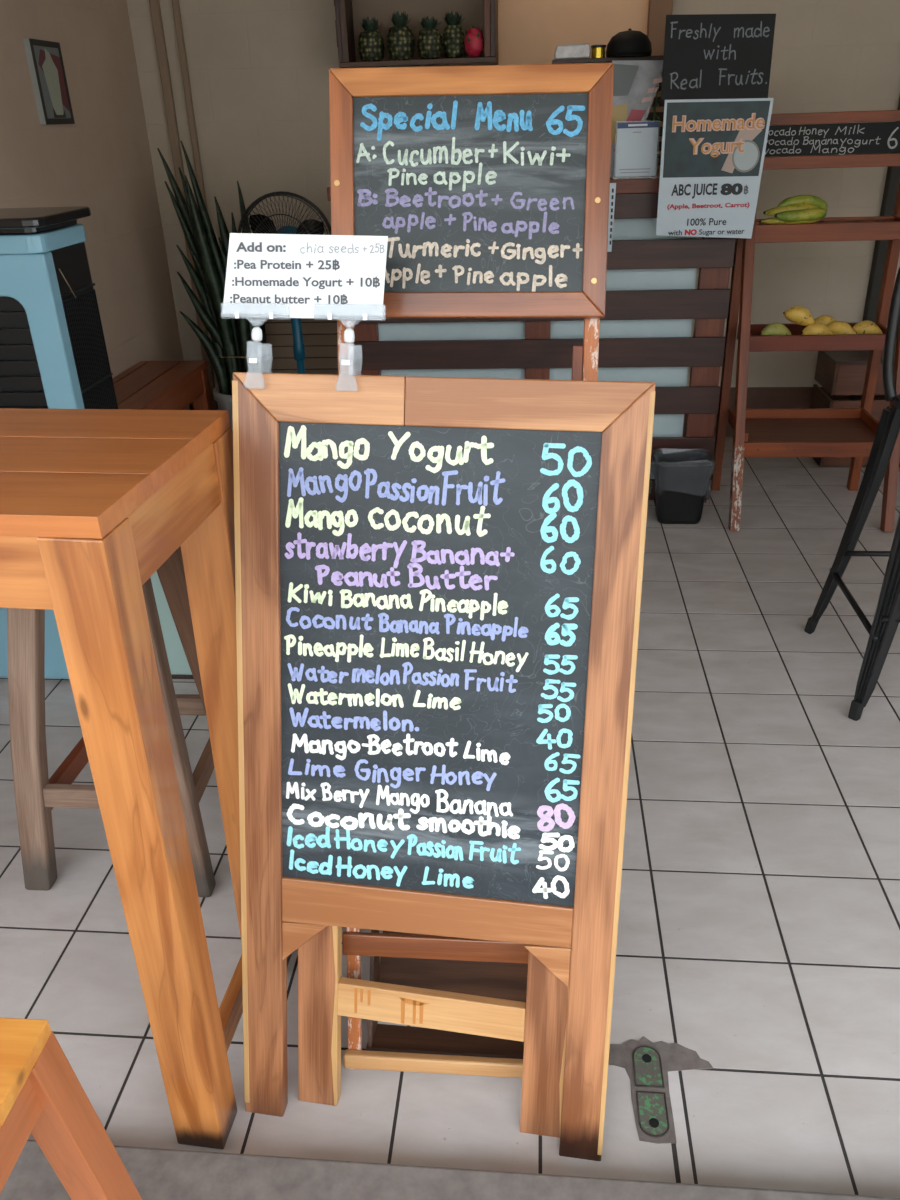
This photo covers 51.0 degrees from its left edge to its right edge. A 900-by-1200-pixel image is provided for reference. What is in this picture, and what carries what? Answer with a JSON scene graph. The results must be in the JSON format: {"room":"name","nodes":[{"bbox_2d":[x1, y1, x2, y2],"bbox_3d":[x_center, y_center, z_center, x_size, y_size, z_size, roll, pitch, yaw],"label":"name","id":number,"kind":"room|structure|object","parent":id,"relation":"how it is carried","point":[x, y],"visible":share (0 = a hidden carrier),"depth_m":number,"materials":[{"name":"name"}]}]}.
{"room":"eatery","nodes":[
{"label":"eatery","id":0,"kind":"room"},
{"bbox_2d":[0,0,189,409],"bbox_3d":[-1.693,-1.185,2.833,0.150,2.800,4.300,1,27,5],"label":"wall","id":1,"kind":"structure","parent":0,"point":[101,162],"depth_m":4.05,"materials":[{"name":"beige paint"}]},
{"bbox_2d":[23,38,74,124],"bbox_3d":[-1.526,-1.972,3.597,0.026,0.280,0.240,1,27,5],"label":"framed picture","id":2,"kind":"object","parent":1,"relation":"attached to","point":[44,58],"visible":1,"depth_m":3.57,"materials":[{"name":"grey paint"}]},
{"bbox_2d":[33,45,70,118],"bbox_3d":[-1.516,-1.972,3.596,0.001,0.240,0.208,1,27,5],"label":"print","id":3,"kind":"object","parent":2,"relation":"on","point":[50,86],"depth_m":3.58,"materials":[{"name":"multicoloured"}]},
{"bbox_2d":[0,436,899,1197],"bbox_3d":[0.825,0.033,3.359,6.400,0.101,4.256,1,27,5],"label":"floor","id":4,"kind":"structure","parent":0,"point":[758,948],"depth_m":2.02,"materials":[{"name":"tile"}]},
{"bbox_2d":[0,206,117,678],"bbox_3d":[-1.247,-0.395,2.742,0.584,1.352,0.330,1,27,5],"label":"cooler","id":5,"kind":"object","parent":4,"relation":"on","point":[54,355],"visible":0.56,"depth_m":2.49,"materials":[{"name":"blue metal"}]},
{"bbox_2d":[61,283,117,408],"bbox_3d":[-0.987,-0.463,2.721,0.007,0.836,0.210,1,27,5],"label":"grille","id":6,"kind":"object","parent":5,"relation":"attached to","point":[79,303],"depth_m":2.59,"materials":[{"name":"black plastic"}]},
{"bbox_2d":[7,546,215,896],"bbox_3d":[-0.746,0.208,2.130,0.437,0.810,0.425,1,27,5],"label":"stool","id":7,"kind":"object","parent":4,"relation":"on","point":[36,795],"visible":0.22,"depth_m":2.03,"materials":[{"name":"brown wood"}]},
{"bbox_2d":[0,408,291,1149],"bbox_3d":[-0.865,0.300,1.588,1.040,1.151,0.436,2,27,8],"label":"bar table","id":8,"kind":"object","parent":4,"relation":"on","point":[93,502],"visible":0.8,"depth_m":1.30,"materials":[{"name":"brown wood"}]},
{"bbox_2d":[113,360,212,409],"bbox_3d":[-1.350,-0.597,4.018,0.325,0.550,1.265,1,27,5],"label":"slatted bench","id":9,"kind":"object","parent":4,"relation":"on","point":[146,385],"visible":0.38,"depth_m":4.16,"materials":[{"name":"brown wood"}]},
{"bbox_2d":[151,571,193,678],"bbox_3d":[-0.846,-0.046,2.969,0.180,0.500,0.310,1,27,5],"label":"plastic tub","id":10,"kind":"object","parent":4,"relation":"on","point":[178,663],"visible":0.02,"depth_m":2.88,"materials":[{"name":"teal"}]},
{"bbox_2d":[157,141,268,430],"bbox_3d":[-1.013,-1.255,4.258,0.383,1.480,0.290,1,27,5],"label":"snake plant","id":11,"kind":"object","parent":4,"relation":"on","point":[230,349],"visible":0.66,"depth_m":4.19,"materials":[{"name":"leaf"},{"name":"grey ceramic"}]},
{"bbox_2d":[238,191,330,373],"bbox_3d":[-0.667,-1.109,4.164,0.413,1.286,0.380,1,27,5],"label":"pedestal fan","id":12,"kind":"object","parent":4,"relation":"on","point":[259,223],"visible":0.38,"depth_m":3.90,"materials":[{"name":"black metal"}]},
{"bbox_2d":[264,317,337,374],"bbox_3d":[-0.561,-1.163,4.748,0.840,0.840,0.299,1,27,5],"label":"base cabinet","id":13,"kind":"object","parent":4,"relation":"on","point":[320,336],"visible":0.02,"depth_m":4.57,"materials":[{"name":"brown wood"}]},
{"bbox_2d":[232,372,655,1160],"bbox_3d":[-0.035,0.297,1.492,0.632,1.230,0.376,3,28,9],"label":"chalkboard","id":14,"kind":"object","parent":4,"relation":"on","point":[438,580],"visible":1,"depth_m":1.45,"materials":[{"name":"brown wood"}]},
{"bbox_2d":[235,312,273,363],"bbox_3d":[-0.282,-0.375,1.400,0.087,0.130,0.079,-18,31,-28],"label":"clip","id":15,"kind":"object","parent":14,"relation":"attached to","point":[256,334],"visible":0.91,"depth_m":1.38,"materials":[{"name":"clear plastic"}]},
{"bbox_2d":[328,314,366,365],"bbox_3d":[-0.142,-0.366,1.378,0.088,0.130,0.078,-17,31,-26],"label":"clip","id":16,"kind":"object","parent":14,"relation":"attached to","point":[349,336],"visible":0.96,"depth_m":1.36,"materials":[{"name":"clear plastic"}]},
{"bbox_2d":[222,233,387,319],"bbox_3d":[-0.211,-0.466,1.356,0.250,0.116,0.033,3,28,9],"label":"card","id":17,"kind":"object","parent":16,"relation":"attached to","point":[283,275],"visible":1,"depth_m":1.35,"materials":[{"name":"white paper"}]},
{"bbox_2d":[329,63,613,1077],"bbox_3d":[0.024,0.047,1.550,0.422,1.635,0.517,2,27,7],"label":"chalkboard","id":18,"kind":"object","parent":4,"relation":"on","point":[488,186],"visible":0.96,"depth_m":1.42,"materials":[{"name":"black wood"}]},
{"bbox_2d":[366,930,527,1058],"bbox_3d":[0.026,0.689,1.757,0.356,0.304,0.199,1,27,5],"label":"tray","id":19,"kind":"object","parent":18,"relation":"on","point":[486,968],"depth_m":1.76,"materials":[{"name":"brown wood"}]},
{"bbox_2d":[327,170,735,502],"bbox_3d":[0.351,-1.121,4.098,1.576,1.307,0.532,1,27,5],"label":"counter","id":20,"kind":"object","parent":4,"relation":"on","point":[653,300],"depth_m":3.85,"materials":[{"name":"brown wood"}]},
{"bbox_2d":[327,170,659,200],"bbox_3d":[0.332,-1.681,3.810,1.576,0.049,0.532,1,27,5],"label":"countertop","id":21,"kind":"structure","parent":20,"relation":"on","point":[635,184],"depth_m":3.54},
{"bbox_2d":[607,183,615,251],"bbox_3d":[0.601,-1.451,3.580,0.048,0.243,0.003,1,27,5],"label":"notice","id":22,"kind":"object","parent":20,"relation":"hanging from","point":[612,192],"visible":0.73,"depth_m":3.57,"materials":[{"name":"white paper"}]},
{"bbox_2d":[552,28,682,165],"bbox_3d":[0.721,-1.962,3.721,0.640,0.507,0.285,1,27,5],"label":"rack","id":23,"kind":"object","parent":20,"relation":"on","point":[660,102],"depth_m":3.59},
{"bbox_2d":[554,43,590,59],"bbox_3d":[0.473,-2.119,3.644,0.140,0.052,0.080,1,27,5],"label":"packet","id":24,"kind":"object","parent":23,"relation":"on","point":[582,50],"visible":0.89,"depth_m":3.61,"materials":[{"name":"paper"}]},
{"bbox_2d":[591,45,605,57],"bbox_3d":[0.571,-2.110,3.628,0.058,0.044,0.058,1,27,5],"label":"tin","id":25,"kind":"object","parent":23,"relation":"on","point":[598,51],"visible":0.91,"depth_m":3.61,"materials":[{"name":"gold metal"}]},
{"bbox_2d":[552,55,663,63],"bbox_3d":[0.720,-2.109,3.682,0.640,0.014,0.220,1,27,5],"label":"shelf","id":26,"kind":"object","parent":23,"relation":"attached to","point":[587,60],"depth_m":3.60,"materials":[{"name":"brown wood"}]},
{"bbox_2d":[610,60,662,177],"bbox_3d":[0.695,-1.794,3.522,0.197,0.392,0.008,1,27,5],"label":"flyer","id":27,"kind":"object","parent":20,"relation":"on","point":[635,82],"visible":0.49,"depth_m":3.48,"materials":[{"name":"paper"},{"name":"clear plastic"}]},
{"bbox_2d":[615,122,658,176],"bbox_3d":[0.695,-1.676,3.509,0.172,0.195,0.050,1,27,5],"label":"card","id":28,"kind":"object","parent":20,"relation":"on","point":[636,149],"visible":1,"depth_m":3.50,"materials":[{"name":"white paper"}]},
{"bbox_2d":[644,69,662,174],"bbox_3d":[0.773,-1.823,3.600,0.083,0.367,0.076,-15,30,-24],"label":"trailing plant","id":29,"kind":"object","parent":20,"relation":"on","point":[657,93],"visible":0.25,"depth_m":3.58,"materials":[{"name":"green plant"}]},
{"bbox_2d":[633,1046,668,1137],"bbox_3d":[0.353,0.864,1.663,0.051,0.004,0.175,1,27,5],"label":"floor hinge","id":30,"kind":"object","parent":4,"relation":"on","point":[652,1106],"visible":1,"depth_m":1.65,"materials":[{"name":"green metal"}]},
{"bbox_2d":[654,453,712,523],"bbox_3d":[0.934,-0.474,3.908,0.287,0.294,0.191,1,27,5],"label":"waste bin","id":31,"kind":"object","parent":4,"relation":"on","point":[681,479],"visible":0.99,"depth_m":3.86,"materials":[{"name":"black plastic"}]},
{"bbox_2d":[710,110,899,531],"bbox_3d":[1.463,-1.060,3.683,0.653,1.523,0.527,1,27,5],"label":"rack","id":32,"kind":"object","parent":4,"relation":"on","point":[790,432],"depth_m":3.71,"materials":[{"name":"orange wood"}]},
{"bbox_2d":[656,98,773,238],"bbox_3d":[0.950,-1.550,3.406,0.375,0.466,0.004,1,27,5],"label":"poster","id":33,"kind":"object","parent":32,"relation":"attached to","point":[713,150],"visible":1,"depth_m":3.40,"materials":[{"name":"white paper"}]},
{"bbox_2d":[661,14,775,99],"bbox_3d":[0.923,-1.872,3.250,0.368,0.262,0.007,1,27,5],"label":"sign","id":34,"kind":"object","parent":33,"relation":"attached to","point":[707,56],"visible":1,"depth_m":3.25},
{"bbox_2d":[729,410,748,441],"bbox_3d":[1.197,-0.723,3.913,0.016,0.040,0.336,1,27,5],"label":"shelf","id":35,"kind":"object","parent":32,"relation":"attached to","point":[744,435],"depth_m":3.77,"materials":[{"name":"orange wood"}]},
{"bbox_2d":[760,323,791,334],"bbox_3d":[1.302,-1.071,3.762,0.129,0.069,0.059,-2,27,-1],"label":"mango","id":36,"kind":"object","parent":32,"relation":"on","point":[774,328],"visible":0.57,"depth_m":3.74,"materials":[{"name":"green food"}]},
{"bbox_2d":[759,195,827,223],"bbox_3d":[1.320,-1.489,3.598,0.260,0.101,0.087,-2,27,-1],"label":"banana bunch","id":37,"kind":"object","parent":32,"relation":"on","point":[800,209],"visible":1,"depth_m":3.59,"materials":[{"name":"green"}]},
{"bbox_2d":[728,408,863,418],"bbox_3d":[1.484,-0.801,4.045,0.562,0.040,0.016,1,27,5],"label":"shelf","id":38,"kind":"object","parent":32,"relation":"attached to","point":[790,413],"depth_m":4.03,"materials":[{"name":"orange wood"}]},
{"bbox_2d":[737,322,878,335],"bbox_3d":[1.474,-1.116,3.883,0.562,0.044,0.016,1,27,5],"label":"shelf","id":39,"kind":"object","parent":32,"relation":"attached to","point":[755,329],"depth_m":3.88,"materials":[{"name":"brown wood"}]},
{"bbox_2d":[801,322,832,334],"bbox_3d":[1.458,-1.064,3.739,0.129,0.069,0.059,-1,27,2],"label":"mango","id":40,"kind":"object","parent":32,"relation":"on","point":[817,328],"visible":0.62,"depth_m":3.72,"materials":[{"name":"yellow food"}]},
{"bbox_2d":[783,306,814,325],"bbox_3d":[1.388,-1.129,3.747,0.125,0.076,0.059,6,28,15],"label":"mango","id":41,"kind":"object","parent":40,"relation":"on","point":[800,315],"visible":1,"depth_m":3.73,"materials":[{"name":"yellow food"}]},
{"bbox_2d":[814,315,835,324],"bbox_3d":[1.520,-1.116,3.814,0.124,0.070,0.059,4,28,12],"label":"mango","id":42,"kind":"object","parent":32,"relation":"on","point":[824,319],"visible":0.32,"depth_m":3.79,"materials":[{"name":"yellow food"}]},
{"bbox_2d":[756,216,894,222],"bbox_3d":[1.461,-1.490,3.690,0.562,0.012,0.016,1,27,5],"label":"shelf","id":43,"kind":"object","parent":32,"relation":"attached to","point":[870,218],"depth_m":3.67,"materials":[{"name":"orange wood"}]},
{"bbox_2d":[826,321,855,334],"bbox_3d":[1.557,-1.077,3.758,0.133,0.069,0.056,12,30,26],"label":"mango","id":44,"kind":"object","parent":32,"relation":"on","point":[836,327],"visible":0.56,"depth_m":3.73,"materials":[{"name":"yellow food"}]},
{"bbox_2d":[852,320,882,333],"bbox_3d":[1.660,-1.078,3.752,0.124,0.066,0.056,6,28,15],"label":"mango","id":45,"kind":"object","parent":32,"relation":"on","point":[863,327],"visible":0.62,"depth_m":3.73,"materials":[{"name":"yellow food"}]},
{"bbox_2d":[860,409,878,432],"bbox_3d":[1.741,-0.716,3.864,0.016,0.040,0.336,1,27,5],"label":"shelf","id":46,"kind":"object","parent":32,"relation":"attached to","point":[867,420],"depth_m":3.91,"materials":[{"name":"orange wood"}]},
{"bbox_2d":[876,323,886,333],"bbox_3d":[1.736,-1.064,3.766,0.016,0.044,0.191,1,27,5],"label":"shelf","id":47,"kind":"object","parent":32,"relation":"attached to","point":[882,327],"depth_m":3.78,"materials":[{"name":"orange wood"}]},
{"bbox_2d":[804,268,899,720],"bbox_3d":[1.386,-0.303,2.575,0.532,1.186,0.532,1,27,5],"label":"bar chair","id":48,"kind":"object","parent":4,"relation":"on","point":[882,631],"visible":1,"depth_m":2.62,"materials":[{"name":"black paint"}]},
{"bbox_2d":[810,350,899,466],"bbox_3d":[2.040,-0.912,4.457,0.580,0.505,0.310,1,27,5],"label":"crate","id":49,"kind":"object","parent":4,"relation":"on","point":[837,372],"visible":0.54,"depth_m":4.32,"materials":[{"name":"brown wood"}]},
{"bbox_2d":[126,0,899,387],"bbox_3d":[1.248,-2.102,4.420,5.400,2.800,0.150,1,27,5],"label":"wall","id":50,"kind":"structure","parent":0,"point":[258,70],"depth_m":4.40,"materials":[{"name":"beige paint"}]},
{"bbox_2d":[149,0,217,409],"bbox_3d":[-1.314,-2.087,4.572,0.042,2.690,0.029,1,27,5],"label":"trim","id":51,"kind":"structure","parent":50,"relation":"attached to","point":[155,9],"depth_m":4.46,"materials":[{"name":"brown"}]},
{"bbox_2d":[172,0,207,210],"bbox_3d":[-1.217,-2.086,4.564,0.028,2.690,0.029,1,27,5],"label":"trim","id":52,"kind":"structure","parent":50,"relation":"attached to","point":[175,3],"depth_m":4.41,"materials":[{"name":"brown wood"}]},
{"bbox_2d":[334,0,497,67],"bbox_3d":[-0.143,-2.604,4.023,0.682,0.570,0.320,1,27,5],"label":"crate","id":53,"kind":"object","parent":50,"relation":"attached to","point":[343,8],"visible":0.98,"depth_m":4.00,"materials":[{"name":"brown wood"}]},
{"bbox_2d":[358,16,384,61],"bbox_3d":[-0.340,-2.410,4.046,0.120,0.174,0.114,1,27,5],"label":"pineapple","id":54,"kind":"object","parent":53,"relation":"on","point":[371,47],"visible":0.99,"depth_m":4.02,"materials":[{"name":"green food"}]},
{"bbox_2d":[387,10,414,59],"bbox_3d":[-0.212,-2.415,4.031,0.122,0.188,0.117,1,27,5],"label":"pineapple","id":55,"kind":"object","parent":53,"relation":"on","point":[400,41],"visible":0.96,"depth_m":4.00,"materials":[{"name":"green food"}]},
{"bbox_2d":[352,0,484,61],"bbox_3d":[-0.124,-2.674,4.159,0.628,0.528,0.008,1,27,5],"label":"panel","id":56,"kind":"object","parent":53,"relation":"attached to","point":[383,10],"visible":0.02,"depth_m":4.19,"materials":[{"name":"brown"}]},
{"bbox_2d":[417,16,442,58],"bbox_3d":[-0.088,-2.402,4.026,0.114,0.164,0.108,1,27,5],"label":"pineapple","id":57,"kind":"object","parent":53,"relation":"on","point":[429,43],"visible":0.97,"depth_m":4.00,"materials":[{"name":"green food"}]},
{"bbox_2d":[443,11,464,57],"bbox_3d":[0.014,-2.408,4.013,0.097,0.179,0.095,14,31,28],"label":"pineapple","id":58,"kind":"object","parent":53,"relation":"on","point":[453,35],"visible":0.97,"depth_m":3.99,"materials":[{"name":"green food"}]},
{"bbox_2d":[464,25,483,56],"bbox_3d":[0.104,-2.370,3.997,0.094,0.122,0.094,1,27,5],"label":"dragon fruit","id":59,"kind":"object","parent":53,"relation":"on","point":[474,39],"visible":0.97,"depth_m":3.97,"materials":[{"name":"red plant"}]},
{"bbox_2d":[189,387,885,436],"bbox_3d":[1.079,-0.978,4.922,5.000,0.255,0.019,1,27,5],"label":"baseboard","id":60,"kind":"structure","parent":50,"relation":"attached to","point":[757,397],"depth_m":4.83,"materials":[{"name":"brown wood"}]},
{"bbox_2d":[498,0,648,64],"bbox_3d":[0.536,-2.642,4.107,0.655,1.390,0.029,1,27,5],"label":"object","id":61,"kind":"structure","parent":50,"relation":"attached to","point":[529,31],"depth_m":4.15,"materials":[{"name":"beige paint"}]},
{"bbox_2d":[647,0,672,169],"bbox_3d":[0.927,-2.046,4.344,0.096,2.690,0.089,1,27,5],"label":"pillar","id":62,"kind":"structure","parent":50,"relation":"attached to","point":[658,10],"depth_m":4.08,"materials":[{"name":"paint"}]},
{"bbox_2d":[850,97,899,399],"bbox_3d":[2.026,-2.039,4.258,0.050,2.690,0.059,1,27,5],"label":"column","id":63,"kind":"structure","parent":50,"relation":"attached to","point":[893,172],"depth_m":4.45,"materials":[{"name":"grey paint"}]},
{"label":"outside","id":64,"kind":"structure","parent":0,"visible":0},
{"bbox_3d":[0.263,3.068,-2.455,28.000,0.100,8.579,1,27,5],"label":"ground","id":65,"kind":"structure","parent":64,"visible":0},
{"bbox_2d":[0,1017,141,1199],"bbox_3d":[-0.575,0.836,1.023,0.426,0.743,0.421,1,27,5],"label":"stool","id":66,"kind":"object","parent":65,"relation":"on","point":[42,1096],"visible":1,"depth_m":0.99,"materials":[{"name":"brown wood"}]},
{"bbox_2d":[0,1140,899,1199],"bbox_3d":[0.635,1.011,1.386,6.400,0.180,0.164,1,27,5],"label":"pavement","id":67,"kind":"structure","parent":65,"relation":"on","point":[156,1173],"depth_m":1.46,"materials":[{"name":"grey concrete"}]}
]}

